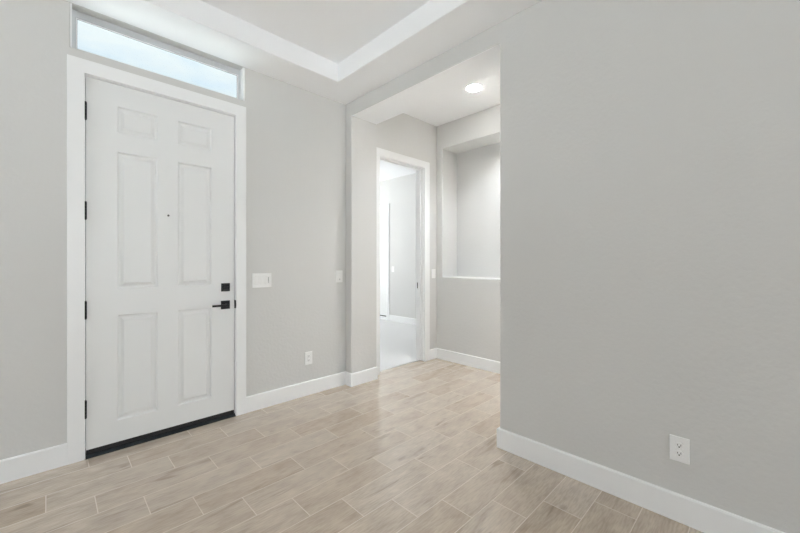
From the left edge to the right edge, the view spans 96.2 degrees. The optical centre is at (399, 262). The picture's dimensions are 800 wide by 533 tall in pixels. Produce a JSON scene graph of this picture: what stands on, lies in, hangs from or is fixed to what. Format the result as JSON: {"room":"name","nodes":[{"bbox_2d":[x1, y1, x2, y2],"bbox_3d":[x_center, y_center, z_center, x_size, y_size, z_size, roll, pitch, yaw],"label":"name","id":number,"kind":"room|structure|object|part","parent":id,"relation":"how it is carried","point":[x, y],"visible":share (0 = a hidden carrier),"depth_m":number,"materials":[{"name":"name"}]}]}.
{"room":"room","nodes":[
{"label":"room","id":0,"kind":"room"},
{"bbox_2d":[0,0,436,459],"bbox_3d":[-2.057,-0.335,2.369,7.635,3.200,0.120,0,0,-44],"label":"wall","id":1,"kind":"structure","parent":0,"point":[296,136],"depth_m":2.91,"materials":[{"name":"white paint"}]},
{"bbox_2d":[0,443,66,483],"bbox_3d":[-3.363,1.198,1.000,3.572,0.133,0.014,0,0,-44],"label":"baseboard","id":2,"kind":"structure","parent":1,"relation":"attached to","point":[28,464],"depth_m":2.14,"materials":[{"name":"white paint"}]},
{"bbox_2d":[67,54,245,464],"bbox_3d":[-1.726,-0.018,2.668,1.103,2.567,0.185,0,0,-44],"label":"door","id":3,"kind":"structure","parent":1,"relation":"in","point":[156,170],"depth_m":2.55,"materials":[{"name":"white paint"}]},
{"bbox_3d":[-1.844,0.713,2.523,0.235,0.718,0.030,0,0,-44],"label":"panel","id":4,"kind":"part","parent":3,"relation":"part of","materials":[{"name":"white paint"}]},
{"bbox_3d":[-1.844,-0.286,2.523,0.235,0.933,0.030,0,0,-44],"label":"panel","id":5,"kind":"part","parent":3,"relation":"part of","materials":[{"name":"white paint"}]},
{"bbox_3d":[-1.844,-0.970,2.523,0.235,0.184,0.030,0,0,-44],"label":"panel","id":6,"kind":"part","parent":3,"relation":"part of","materials":[{"name":"white paint"}]},
{"bbox_3d":[-1.587,0.713,2.773,0.238,0.718,0.030,0,0,-44],"label":"panel","id":7,"kind":"part","parent":3,"relation":"part of","materials":[{"name":"white paint"}]},
{"bbox_3d":[-1.587,-0.286,2.773,0.238,0.933,0.030,0,0,-44],"label":"panel","id":8,"kind":"part","parent":3,"relation":"part of","materials":[{"name":"white paint"}]},
{"bbox_3d":[-1.587,-0.970,2.773,0.238,0.184,0.030,0,0,-44],"label":"panel","id":9,"kind":"part","parent":3,"relation":"part of","materials":[{"name":"white paint"}]},
{"bbox_3d":[-1.433,0.343,2.857,0.124,0.022,0.046,0,0,-44],"label":"lever","id":10,"kind":"part","parent":3,"relation":"part of","materials":[{"name":"black metal"}]},
{"bbox_2d":[70,3,244,100],"bbox_3d":[-1.726,-1.500,2.677,1.081,0.276,0.095,0,0,-44],"label":"window","id":11,"kind":"structure","parent":1,"relation":"in","point":[75,15],"depth_m":2.61,"materials":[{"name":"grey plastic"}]},
{"bbox_2d":[252,273,270,287],"bbox_3d":[-1.198,0.155,3.117,0.170,0.122,0.009,0,0,-44],"label":"light switch","id":12,"kind":"object","parent":1,"relation":"attached to","point":[265,281],"visible":1,"depth_m":3.11,"materials":[{"name":"white plastic"}]},
{"bbox_2d":[305,351,311,364],"bbox_3d":[-0.874,0.915,3.434,0.078,0.122,0.009,0,0,-44],"label":"wall outlet","id":13,"kind":"object","parent":1,"relation":"attached to","point":[308,355],"visible":1,"depth_m":3.43,"materials":[{"name":"white plastic"}]},
{"bbox_2d":[246,367,377,412],"bbox_3d":[-0.772,1.198,3.458,1.365,0.133,0.118,0,0,-44],"label":"baseboard","id":14,"kind":"structure","parent":1,"relation":"attached to","point":[284,394],"depth_m":3.41,"materials":[{"name":"white paint"}]},
{"bbox_2d":[336,270,341,282],"bbox_3d":[-0.621,0.143,3.681,0.076,0.122,0.009,0,0,-44],"label":"light switch","id":15,"kind":"object","parent":1,"relation":"attached to","point":[338,273],"visible":1,"depth_m":3.68,"materials":[{"name":"white plastic"}]},
{"bbox_2d":[376,147,429,374],"bbox_3d":[-0.009,-0.013,4.369,0.951,2.556,0.156,0,0,-44],"label":"door frame","id":16,"kind":"structure","parent":1,"relation":"in","point":[422,168],"depth_m":4.60,"materials":[{"name":"white paint"}]},
{"bbox_2d":[66,0,540,104],"bbox_3d":[0.712,-1.782,-1.651,5.700,0.286,9.500,0,0,-44],"label":"ceiling","id":17,"kind":"structure","parent":0,"point":[436,27],"depth_m":2.67,"materials":[{"name":"white paint"}]},
{"bbox_2d":[201,0,429,63],"bbox_3d":[0.693,-1.861,-1.703,5.400,0.118,9.150,0,0,-44],"label":"ceiling","id":18,"kind":"structure","parent":0,"point":[333,30],"depth_m":2.65,"materials":[{"name":"white paint"}]},
{"bbox_2d":[0,319,702,532],"bbox_3d":[-0.066,1.302,1.364,8.800,0.086,14.900,0,0,-44],"label":"floor","id":19,"kind":"structure","parent":0,"point":[412,448],"depth_m":2.10,"materials":[{"name":"beige tile"}]},
{"bbox_2d":[380,173,415,318],"bbox_3d":[-0.250,-0.335,7.893,0.120,3.200,5.500,0,0,-44],"label":"wall","id":20,"kind":"structure","parent":0,"point":[399,192],"depth_m":7.50,"materials":[{"name":"white paint"}]},
{"bbox_2d":[380,203,388,320],"bbox_3d":[-0.513,-0.009,8.157,0.148,2.541,0.915,0,0,-44],"label":"door","id":21,"kind":"structure","parent":20,"relation":"in","point":[384,209],"depth_m":8.02,"materials":[{"name":"white paint"}]},
{"bbox_3d":[-0.490,-0.385,8.180,0.020,1.260,0.625,0,0,-44],"label":"panel","id":22,"kind":"part","parent":21,"relation":"part of","materials":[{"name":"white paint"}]},
{"bbox_3d":[-0.490,0.545,8.180,0.020,0.440,0.625,0,0,-44],"label":"panel","id":23,"kind":"part","parent":21,"relation":"part of","materials":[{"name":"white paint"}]},
{"bbox_3d":[-0.490,0.965,8.180,0.020,0.340,0.625,0,0,-44],"label":"panel","id":24,"kind":"part","parent":21,"relation":"part of","materials":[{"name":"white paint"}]},
{"bbox_2d":[389,315,415,324],"bbox_3d":[0.645,1.198,6.881,0.014,0.133,2.520,0,0,-44],"label":"baseboard","id":25,"kind":"structure","parent":20,"relation":"attached to","point":[394,318],"depth_m":7.48,"materials":[{"name":"white paint"}]},
{"bbox_2d":[380,161,415,180],"bbox_3d":[-1.326,-1.865,6.856,2.870,0.120,5.280,0,0,-44],"label":"ceiling","id":26,"kind":"structure","parent":0,"point":[388,171],"depth_m":7.12,"materials":[{"name":"white paint"}]},
{"bbox_2d":[404,72,499,126],"bbox_3d":[1.477,-1.865,2.941,1.130,0.120,4.000,0,0,-44],"label":"ceiling","id":27,"kind":"structure","parent":0,"point":[460,103],"depth_m":4.10,"materials":[{"name":"white paint"}]},
{"bbox_2d":[465,83,482,91],"bbox_3d":[0.765,-1.793,3.706,0.184,0.023,0.184,0,0,-44],"label":"recessed light","id":28,"kind":"object","parent":27,"relation":"in","point":[474,87],"visible":0.98,"depth_m":3.68,"materials":[{"name":"white paint"}]},
{"bbox_2d":[437,104,499,361],"bbox_3d":[1.997,-0.335,3.449,0.325,3.200,4.000,0,0,-44],"label":"wall","id":29,"kind":"structure","parent":0,"point":[468,308],"depth_m":4.52,"materials":[{"name":"white paint"}]},
{"bbox_2d":[430,348,499,373],"bbox_3d":[1.826,1.198,3.281,0.155,0.133,4.000,0,0,-44],"label":"baseboard","id":30,"kind":"structure","parent":29,"relation":"attached to","point":[460,358],"depth_m":4.41,"materials":[{"name":"white paint"}]},
{"bbox_2d":[457,142,499,277],"bbox_3d":[1.453,-0.635,4.314,0.105,2.000,2.000,0,0,-44],"label":"wall niche","id":31,"kind":"object","parent":29,"relation":"in","point":[478,170],"depth_m":4.67,"materials":[{"name":"white paint"}]},
{"bbox_2d":[346,0,799,532],"bbox_3d":[2.872,-0.335,0.459,0.340,3.200,9.500,0,0,-44],"label":"wall","id":32,"kind":"structure","parent":0,"point":[650,149],"depth_m":1.87,"materials":[{"name":"white paint"}]},
{"bbox_2d":[497,427,784,532],"bbox_3d":[3.488,1.198,-0.181,0.354,0.133,7.724,0,0,-44],"label":"baseboard","id":33,"kind":"structure","parent":32,"relation":"attached to","point":[698,515],"depth_m":1.88,"materials":[{"name":"white paint"}]},
{"bbox_2d":[670,434,689,464],"bbox_3d":[1.365,0.913,1.753,0.009,0.122,0.078,0,0,-44],"label":"wall outlet","id":34,"kind":"object","parent":32,"relation":"attached to","point":[679,446],"visible":1,"depth_m":1.75,"materials":[{"name":"white plastic"}]},
{"bbox_2d":[675,442,683,448],"bbox_3d":[1.363,0.893,1.752,0.002,0.028,0.034,0,0,-44],"label":"receptacle","id":35,"kind":"object","parent":34,"relation":"attached to","point":[678,445],"depth_m":1.75,"materials":[{"name":"white plastic"}]},
{"bbox_2d":[675,450,683,456],"bbox_3d":[1.363,0.932,1.752,0.002,0.028,0.034,0,0,-44],"label":"receptacle","id":36,"kind":"object","parent":34,"relation":"attached to","point":[678,453],"depth_m":1.75,"materials":[{"name":"white plastic"}]}
]}

